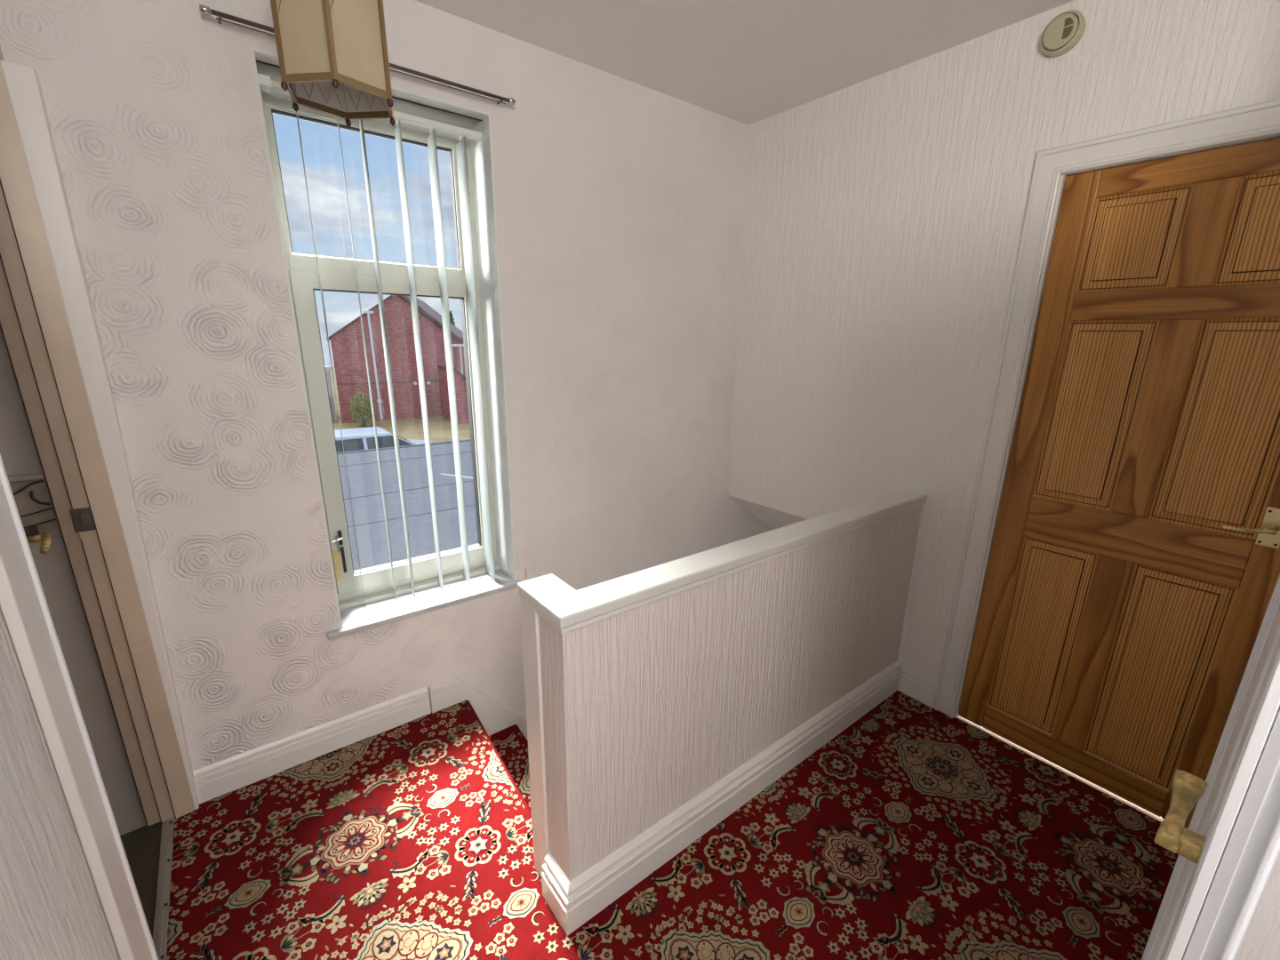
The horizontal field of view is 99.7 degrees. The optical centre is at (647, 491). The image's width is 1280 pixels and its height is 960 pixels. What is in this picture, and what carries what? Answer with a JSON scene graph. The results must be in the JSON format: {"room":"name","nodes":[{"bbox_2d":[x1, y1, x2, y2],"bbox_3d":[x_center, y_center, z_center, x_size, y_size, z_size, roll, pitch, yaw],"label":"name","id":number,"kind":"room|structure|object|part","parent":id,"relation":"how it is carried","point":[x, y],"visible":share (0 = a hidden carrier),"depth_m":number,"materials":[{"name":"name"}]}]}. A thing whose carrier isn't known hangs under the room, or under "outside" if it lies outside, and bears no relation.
{"room":"stair landing","nodes":[
{"label":"stair landing","id":0,"kind":"room"},
{"bbox_2d":[0,616,118,959],"bbox_3d":[0.002,0.364,-0.499,0.132,2.610,4.860,-11,20,-37],"label":"wall","id":1,"kind":"structure","parent":0,"point":[50,909],"depth_m":0.75,"materials":[{"name":"white paper"}]},
{"bbox_2d":[0,606,120,959],"bbox_3d":[-1.004,0.221,0.788,0.122,2.060,0.117,-11,20,-37],"label":"lining","id":2,"kind":"object","parent":1,"relation":"attached to","point":[1,612],"depth_m":0.85,"materials":[{"name":"white paint"}]},
{"bbox_2d":[2,462,119,834],"bbox_3d":[-1.289,0.148,1.096,0.081,2.010,0.726,-14,22,-43],"label":"door","id":3,"kind":"structure","parent":2,"relation":"attached to","point":[44,537],"depth_m":1.30,"materials":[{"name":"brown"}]},
{"bbox_3d":[-1.448,0.124,1.283,0.114,0.024,0.044,15,21,40],"label":"handle","id":4,"kind":"part","parent":3,"relation":"part of","materials":[{"name":"gold metal"}]},
{"bbox_2d":[0,322,148,826],"bbox_3d":[-1.533,0.047,1.399,0.002,2.050,0.018,-11,20,-37],"label":"trim","id":5,"kind":"structure","parent":1,"relation":"attached to","point":[0,323],"depth_m":1.43,"materials":[{"name":"grey wood"}]},
{"bbox_2d":[0,454,159,959],"bbox_3d":[-0.951,0.190,0.829,0.021,2.100,0.112,-11,20,-37],"label":"door frame","id":6,"kind":"structure","parent":1,"relation":"attached to","point":[20,604],"depth_m":0.87,"materials":[{"name":"white paint"}]},
{"bbox_2d":[69,506,97,539],"bbox_3d":[-1.482,0.087,1.418,0.038,0.085,0.018,-11,20,-37],"label":"strike plate","id":7,"kind":"object","parent":1,"relation":"in","point":[82,518],"depth_m":1.42,"materials":[{"name":"grey metal"}]},
{"bbox_2d":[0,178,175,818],"bbox_3d":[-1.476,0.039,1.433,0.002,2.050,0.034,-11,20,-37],"label":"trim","id":8,"kind":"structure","parent":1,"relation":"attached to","point":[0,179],"depth_m":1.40,"materials":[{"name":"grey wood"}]},
{"bbox_2d":[0,60,199,823],"bbox_3d":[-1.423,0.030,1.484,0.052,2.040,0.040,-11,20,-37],"label":"trim","id":9,"kind":"structure","parent":1,"relation":"attached to","point":[22,83],"depth_m":1.35,"materials":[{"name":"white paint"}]},
{"bbox_2d":[152,817,174,959],"bbox_3d":[-1.267,1.115,1.408,0.028,0.018,0.745,-11,20,-37],"label":"trim","id":10,"kind":"structure","parent":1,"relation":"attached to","point":[164,869],"depth_m":1.47,"materials":[{"name":"metal"}]},
{"bbox_2d":[0,328,146,835],"bbox_3d":[-1.539,0.230,0.079,1.649,2.510,2.300,-11,20,-37],"label":"wall","id":11,"kind":"structure","parent":0,"point":[18,450],"depth_m":1.48,"materials":[{"name":"grey paint"}]},
{"bbox_2d":[8,472,62,543],"bbox_3d":[-1.574,0.049,1.360,0.107,0.177,0.022,-11,20,-37],"label":"bracket","id":12,"kind":"object","parent":11,"relation":"attached to","point":[31,495],"visible":0.66,"depth_m":1.37,"materials":[{"name":"metal"}]},
{"bbox_3d":[-1.588,0.112,1.365,0.064,0.038,0.018,-11,20,-37],"label":"knob","id":13,"kind":"part","parent":12,"relation":"part of","materials":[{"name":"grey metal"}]},
{"bbox_2d":[0,0,772,825],"bbox_3d":[0.026,0.787,3.093,4.250,5.360,0.344,-11,20,-37],"label":"wall","id":14,"kind":"structure","parent":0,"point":[620,202],"depth_m":1.74,"materials":[{"name":"white paint"}]},
{"bbox_2d":[192,686,431,804],"bbox_3d":[-1.171,0.900,1.960,0.736,0.117,0.018,-11,20,-37],"label":"baseboard","id":15,"kind":"structure","parent":14,"relation":"attached to","point":[212,780],"depth_m":1.92,"materials":[{"name":"white paint"}]},
{"bbox_2d":[199,4,515,104],"bbox_3d":[-0.795,-1.270,1.610,0.844,0.022,0.054,-11,20,-37],"label":"curtain rod","id":16,"kind":"object","parent":14,"relation":"attached to","point":[205,10],"visible":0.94,"depth_m":1.63,"materials":[{"name":"grey metal"}]},
{"bbox_2d":[256,62,480,129],"bbox_3d":[-0.874,-1.266,1.739,0.657,0.006,0.120,-11,20,-37],"label":"board","id":17,"kind":"object","parent":14,"relation":"attached to","point":[400,106],"visible":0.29,"depth_m":1.83,"materials":[{"name":"grey paint"}]},
{"bbox_2d":[257,73,495,613],"bbox_3d":[-0.867,-0.406,1.952,0.653,1.700,0.118,-11,20,-37],"label":"vertical blind","id":18,"kind":"object","parent":14,"relation":"attached to","point":[267,84],"visible":0.98,"depth_m":1.95,"materials":[{"name":"white plastic"}]},
{"bbox_3d":[-0.841,0.415,2.138,0.499,0.019,0.003,-11,20,-37],"label":"bead chain","id":19,"kind":"part","parent":18,"relation":"part of","materials":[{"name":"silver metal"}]},
{"bbox_2d":[250,48,516,628],"bbox_3d":[-0.889,-0.421,1.978,0.671,1.759,0.247,-11,20,-37],"label":"window","id":20,"kind":"structure","parent":14,"relation":"attached to","point":[337,274],"depth_m":1.99,"materials":[{"name":"grey plastic"}]},
{"bbox_3d":[-1.141,0.193,1.992,0.031,0.064,0.015,-11,20,-37],"label":"handle","id":21,"kind":"part","parent":20,"relation":"part of","materials":[{"name":"silver metal"}]},
{"bbox_3d":[-0.939,-0.213,2.093,0.606,1.152,0.054,-11,20,-37],"label":"sash","id":22,"kind":"part","parent":20,"relation":"part of","materials":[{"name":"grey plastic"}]},
{"bbox_2d":[326,569,519,639],"bbox_3d":[-0.878,0.433,2.155,0.724,0.024,0.180,-11,20,-37],"label":"sill","id":23,"kind":"structure","parent":14,"relation":"attached to","point":[354,620],"depth_m":2.11,"materials":[{"name":"grey paint"}]},
{"bbox_2d":[120,690,1178,959],"bbox_3d":[1.103,1.353,0.790,6.100,0.064,4.801,-11,20,-37],"label":"floor","id":24,"kind":"structure","parent":0,"point":[915,832],"depth_m":1.57,"materials":[{"name":"red carpet"}]},
{"bbox_2d":[488,724,531,811],"bbox_3d":[-0.096,1.476,2.350,1.126,1.110,0.975,-11,20,-37],"label":"staircase","id":25,"kind":"structure","parent":24,"relation":"attached to","point":[510,743],"depth_m":2.28,"materials":[{"name":"red carpet"}]},
{"bbox_2d":[428,683,527,740],"bbox_3d":[-0.577,1.409,2.595,0.790,1.411,0.022,-11,20,-37],"label":"trim","id":26,"kind":"structure","parent":25,"relation":"attached to","point":[494,718],"depth_m":2.33,"materials":[{"name":"white paint"}]},
{"bbox_2d":[428,678,526,720],"bbox_3d":[-0.570,1.101,2.505,0.790,0.781,0.030,-11,20,-37],"label":"cap","id":27,"kind":"object","parent":26,"relation":"attached to","point":[456,681],"visible":0.64,"depth_m":2.26,"materials":[{"name":"white paint"}]},
{"bbox_2d":[538,505,921,881],"bbox_3d":[0.423,0.570,1.844,1.660,0.863,0.113,-11,20,-37],"label":"wall","id":28,"kind":"structure","parent":0,"point":[646,708],"depth_m":1.55,"materials":[{"name":"beige paper"}]},
{"bbox_2d":[520,595,548,877],"bbox_3d":[-0.263,0.682,1.442,0.083,0.883,0.083,-11,20,-37],"label":"board","id":29,"kind":"object","parent":28,"relation":"attached to","point":[529,617],"visible":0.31,"depth_m":1.39,"materials":[{"name":"white paint"}]},
{"bbox_2d":[541,851,569,935],"bbox_3d":[-0.234,1.058,1.422,0.029,0.131,0.135,-11,20,-37],"label":"baseboard","id":30,"kind":"structure","parent":28,"relation":"attached to","point":[555,884],"depth_m":1.41,"materials":[{"name":"white paint"}]},
{"bbox_2d":[517,489,927,628],"bbox_3d":[0.402,0.133,1.749,1.671,0.030,0.219,-11,20,-37],"label":"cap","id":31,"kind":"object","parent":28,"relation":"on","point":[565,606],"visible":1,"depth_m":1.42,"materials":[{"name":"white paint"}]},
{"bbox_2d":[536,502,924,633],"bbox_3d":[0.403,0.154,1.757,1.666,0.014,0.208,-11,20,-37],"label":"trim","id":32,"kind":"structure","parent":28,"relation":"attached to","point":[687,587],"depth_m":1.44,"materials":[{"name":"white paint"}]},
{"bbox_2d":[566,659,902,935],"bbox_3d":[0.450,0.940,1.880,1.689,0.131,0.029,-11,20,-37],"label":"baseboard","id":33,"kind":"structure","parent":28,"relation":"attached to","point":[591,892],"depth_m":1.68,"materials":[{"name":"white paint"}]},
{"bbox_2d":[415,0,1074,125],"bbox_3d":[0.931,-1.083,0.067,2.720,0.100,5.200,-11,20,-37],"label":"ceiling","id":34,"kind":"structure","parent":0,"point":[748,62],"depth_m":1.81,"materials":[{"name":"white paint"}]},
{"bbox_2d":[270,0,395,127],"bbox_3d":[-0.652,-1.074,1.094,0.227,0.520,0.225,-11,20,-37],"label":"pendant lantern","id":35,"kind":"object","parent":34,"relation":"hanging from","point":[333,57],"visible":1,"depth_m":1.07,"materials":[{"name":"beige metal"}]},
{"bbox_3d":[-0.742,-0.836,1.123,0.007,0.013,0.104,-5,17,-22],"label":"rail","id":36,"kind":"part","parent":35,"relation":"part of","materials":[{"name":"brown wood"}]},
{"bbox_3d":[-0.665,-0.987,1.023,0.104,0.336,0.002,3,16,7],"label":"glass panel","id":37,"kind":"part","parent":35,"relation":"part of","materials":[{"name":"white glass"}]},
{"bbox_3d":[-0.668,-0.819,1.069,0.104,0.013,0.007,3,16,7],"label":"rail","id":38,"kind":"part","parent":35,"relation":"part of","materials":[{"name":"brown wood"}]},
{"bbox_3d":[-0.726,-1.027,1.165,0.002,0.336,0.104,13,19,36],"label":"glass panel","id":39,"kind":"part","parent":35,"relation":"part of","materials":[{"name":"white glass"}]},
{"bbox_3d":[-0.729,-0.861,1.213,0.007,0.013,0.104,13,19,36],"label":"rail","id":40,"kind":"part","parent":35,"relation":"part of","materials":[{"name":"brown wood"}]},
{"bbox_3d":[-0.580,-0.995,1.057,0.002,0.336,0.104,13,19,36],"label":"glass panel","id":41,"kind":"part","parent":35,"relation":"part of","materials":[{"name":"white glass"}]},
{"bbox_3d":[-0.582,-0.828,1.103,0.007,0.013,0.104,13,19,36],"label":"rail","id":42,"kind":"part","parent":35,"relation":"part of","materials":[{"name":"brown wood"}]},
{"bbox_3d":[-0.640,-1.035,1.199,0.104,0.336,0.002,3,16,7],"label":"glass panel","id":43,"kind":"part","parent":35,"relation":"part of","materials":[{"name":"white glass"}]},
{"bbox_3d":[-0.643,-0.869,1.247,0.104,0.013,0.007,3,16,7],"label":"rail","id":44,"kind":"part","parent":35,"relation":"part of","materials":[{"name":"brown wood"}]},
{"bbox_3d":[-0.569,-0.852,1.192,0.007,0.013,0.104,-5,17,-22],"label":"rail","id":45,"kind":"part","parent":35,"relation":"part of","materials":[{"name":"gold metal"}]},
{"bbox_2d":[727,494,807,529],"bbox_3d":[1.421,0.550,3.337,1.696,1.193,1.000,-11,20,-37],"label":"ledge","id":46,"kind":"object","parent":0,"point":[773,518],"depth_m":3.01,"materials":[{"name":"white paint"}]},
{"bbox_2d":[727,0,1279,681],"bbox_3d":[1.251,-0.320,2.014,0.120,2.610,2.400,-11,20,-37],"label":"wall","id":47,"kind":"structure","parent":0,"point":[884,214],"depth_m":2.10,"materials":[{"name":"white paper"}]},
{"bbox_2d":[897,665,938,708],"bbox_3d":[1.162,0.837,2.315,0.018,0.117,0.152,-11,20,-37],"label":"baseboard","id":48,"kind":"structure","parent":47,"relation":"attached to","point":[913,684],"depth_m":2.31,"materials":[{"name":"white paint"}]},
{"bbox_2d":[1040,9,1085,57],"bbox_3d":[1.244,-1.376,1.620,0.035,0.110,0.110,-11,20,-37],"label":"smoke detector","id":49,"kind":"object","parent":47,"relation":"attached to","point":[1062,34],"visible":1,"depth_m":1.61,"materials":[{"name":"beige plastic"}]},
{"bbox_2d":[1061,16,1073,39],"bbox_3d":[1.245,-1.370,1.594,0.003,0.051,0.024,-11,20,-37],"label":"grille","id":50,"kind":"object","parent":49,"relation":"attached to","point":[1067,22],"depth_m":1.60,"materials":[{"name":"brown plastic"}]},
{"bbox_2d":[933,98,1279,718],"bbox_3d":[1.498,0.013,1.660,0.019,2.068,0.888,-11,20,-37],"label":"door frame","id":51,"kind":"structure","parent":47,"relation":"attached to","point":[1262,119],"depth_m":1.79,"materials":[{"name":"white paint"}]},
{"bbox_2d":[958,136,1279,828],"bbox_3d":[1.509,0.048,1.679,0.091,1.979,0.714,-11,20,-37],"label":"door","id":52,"kind":"structure","parent":47,"relation":"in","point":[1133,571],"depth_m":1.66,"materials":[{"name":"brown wood"}]},
{"bbox_3d":[1.422,0.524,1.957,0.032,0.712,0.217,-11,20,-37],"label":"panel","id":53,"kind":"part","parent":52,"relation":"part of","materials":[{"name":"brown wood"}]},
{"bbox_3d":[1.514,0.949,1.947,0.040,0.099,0.534,-11,20,-37],"label":"rail","id":54,"kind":"part","parent":52,"relation":"part of","materials":[{"name":"brown wood"}]},
{"bbox_3d":[1.434,-0.245,1.742,0.032,0.586,0.217,-11,20,-37],"label":"panel","id":55,"kind":"part","parent":52,"relation":"part of","materials":[{"name":"brown wood"}]},
{"bbox_3d":[1.442,-0.740,1.603,0.032,0.270,0.217,-11,20,-37],"label":"panel","id":56,"kind":"part","parent":52,"relation":"part of","materials":[{"name":"brown wood"}]},
{"bbox_3d":[1.527,0.144,1.722,0.040,0.149,0.534,-11,20,-37],"label":"rail","id":57,"kind":"part","parent":52,"relation":"part of","materials":[{"name":"brown wood"}]},
{"bbox_3d":[1.615,0.592,1.722,0.032,0.712,0.227,-11,20,-37],"label":"panel","id":58,"kind":"part","parent":52,"relation":"part of","materials":[{"name":"brown wood"}]},
{"bbox_3d":[1.538,-0.534,1.533,0.040,0.086,0.534,-11,20,-37],"label":"rail","id":59,"kind":"part","parent":52,"relation":"part of","materials":[{"name":"brown wood"}]},
{"bbox_3d":[1.543,-0.872,1.438,0.040,0.077,0.534,-11,20,-37],"label":"rail","id":60,"kind":"part","parent":52,"relation":"part of","materials":[{"name":"brown wood"}]},
{"bbox_3d":[1.627,-0.176,1.507,0.032,0.586,0.227,-11,20,-37],"label":"panel","id":61,"kind":"part","parent":52,"relation":"part of","materials":[{"name":"brown wood"}]},
{"bbox_3d":[1.635,-0.671,1.369,0.032,0.270,0.227,-11,20,-37],"label":"panel","id":62,"kind":"part","parent":52,"relation":"part of","materials":[{"name":"brown wood"}]},
{"bbox_3d":[1.649,0.098,1.474,0.049,0.030,0.101,-11,20,-37],"label":"handle","id":63,"kind":"part","parent":52,"relation":"part of","materials":[{"name":"gold metal"}]},
{"bbox_3d":[1.692,0.099,1.459,0.004,0.107,0.043,-11,20,-37],"label":"handle plate","id":64,"kind":"part","parent":52,"relation":"part of","materials":[{"name":"gold metal"}]},
{"bbox_2d":[1233,852,1279,959],"bbox_3d":[1.568,-0.046,1.053,0.860,2.610,0.120,-11,20,-37],"label":"wall","id":65,"kind":"structure","parent":0,"point":[1260,940],"depth_m":1.05,"materials":[{"name":"white paper"}]},
{"label":"outside","id":66,"kind":"structure","parent":0,"visible":0},
{"bbox_2d":[336,439,478,570],"bbox_3d":[-1.751,0.113,6.786,13.000,0.215,7.680,-11,20,-37],"label":"road","id":67,"kind":"structure","parent":66,"point":[362,466],"depth_m":6.37,"materials":[{"name":"grey asphalt"}]},
{"bbox_3d":[-4.098,-0.800,9.620,13.000,0.055,0.100,-11,20,-37],"label":"edge trim","id":68,"kind":"part","parent":67,"relation":"part of","materials":[{"name":"grey concrete"}]},
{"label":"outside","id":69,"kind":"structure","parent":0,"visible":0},
{"bbox_3d":[-0.806,-0.939,21.113,140.000,0.350,12.800,-11,20,-37],"label":"road","id":70,"kind":"object","parent":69,"visible":0},
{"bbox_2d":[334,426,432,452],"bbox_3d":[-9.689,-1.280,18.342,5.238,1.530,1.880,-11,20,-37],"label":"parked car","id":71,"kind":"object","parent":70,"relation":"on","point":[361,438],"visible":0.09,"depth_m":17.80,"materials":[{"name":"white paint"}]},
{"bbox_3d":[-10.012,-1.634,17.972,4.159,0.440,1.673,-11,20,-37],"label":"cabin glass","id":72,"kind":"part","parent":71,"relation":"part of","materials":[{"name":"grey glass"}]},
{"bbox_3d":[2.093,0.306,-0.177,0.100,2.610,2.780,-11,20,-37],"label":"wall","id":73,"kind":"structure","parent":0,"visible":0},
{"bbox_2d":[1141,574,1279,959],"bbox_3d":[1.146,0.217,0.923,0.080,2.060,0.111,-11,20,-37],"label":"door frame","id":74,"kind":"structure","parent":73,"relation":"attached to","point":[1276,594],"depth_m":1.01,"materials":[{"name":"white paint"}]},
{"bbox_2d":[1146,594,1279,959],"bbox_3d":[0.789,0.308,0.717,0.755,1.970,0.074,-11,20,-37],"label":"door","id":75,"kind":"structure","parent":73,"relation":"in","point":[1230,853],"depth_m":0.48,"materials":[{"name":"white paint"}]},
{"bbox_3d":[0.572,0.340,0.580,0.137,0.018,0.027,-11,20,-37],"label":"handle","id":76,"kind":"part","parent":75,"relation":"part of","materials":[{"name":"gold metal"}]},
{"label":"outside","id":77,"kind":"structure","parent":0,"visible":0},
{"bbox_2d":[328,366,470,442],"bbox_3d":[-18.296,-11.586,57.904,160.000,0.700,69.000,-11,20,-37],"label":"lawn","id":78,"kind":"structure","parent":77,"point":[440,428],"depth_m":27.79,"materials":[{"name":"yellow plant"}]},
{"bbox_2d":[324,365,336,421],"bbox_3d":[-18.795,-5.369,29.381,2.460,2.880,4.100,-11,20,-37],"label":"garage","id":79,"kind":"structure","parent":78,"relation":"on","point":[327,368],"depth_m":28.54,"materials":[{"name":"white"}]},
{"bbox_3d":[-17.288,-4.257,28.331,1.420,1.350,0.040,-11,20,-37],"label":"door","id":80,"kind":"part","parent":79,"relation":"part of","materials":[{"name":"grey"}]},
{"bbox_2d":[349,391,375,427],"bbox_3d":[-14.359,-4.019,27.250,1.259,2.065,1.248,-11,20,-37],"label":"shrub","id":81,"kind":"object","parent":78,"relation":"on","point":[364,411],"visible":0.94,"depth_m":27.09,"materials":[{"name":"green plant"}]},
{"bbox_3d":[-14.340,-3.789,27.332,0.671,1.579,0.705,-11,20,-37],"label":"stem","id":82,"kind":"part","parent":81,"relation":"part of","materials":[{"name":"plant"}]},
{"bbox_2d":[326,295,465,423],"bbox_3d":[-14.634,-8.645,33.901,6.163,6.880,12.806,-3,16,-14],"label":"brick house","id":83,"kind":"structure","parent":78,"relation":"on","point":[348,347],"depth_m":29.11,"materials":[{"name":"red brick"}]},
{"bbox_2d":[449,310,455,325],"bbox_3d":[-15.262,-11.024,42.604,1.705,6.251,1.829,-11,20,-37],"label":"conifer tree","id":84,"kind":"object","parent":78,"relation":"on","point":[452,319],"visible":0.02,"depth_m":41.90,"materials":[{"name":"green plant"}]},
{"bbox_2d":[437,365,469,423],"bbox_3d":[-9.675,-5.560,30.652,3.240,3.040,2.800,-11,20,-37],"label":"brick outbuilding","id":85,"kind":"structure","parent":78,"relation":"on","point":[460,385],"depth_m":29.15,"materials":[{"name":"red brick"}]},
{"bbox_2d":[451,344,463,374],"bbox_3d":[-10.743,-6.455,31.451,1.200,4.100,0.100,-11,20,-37],"label":"frame","id":86,"kind":"object","parent":78,"relation":"on","point":[453,345],"visible":0.16,"depth_m":30.96,"materials":[{"name":"white"}]}
]}

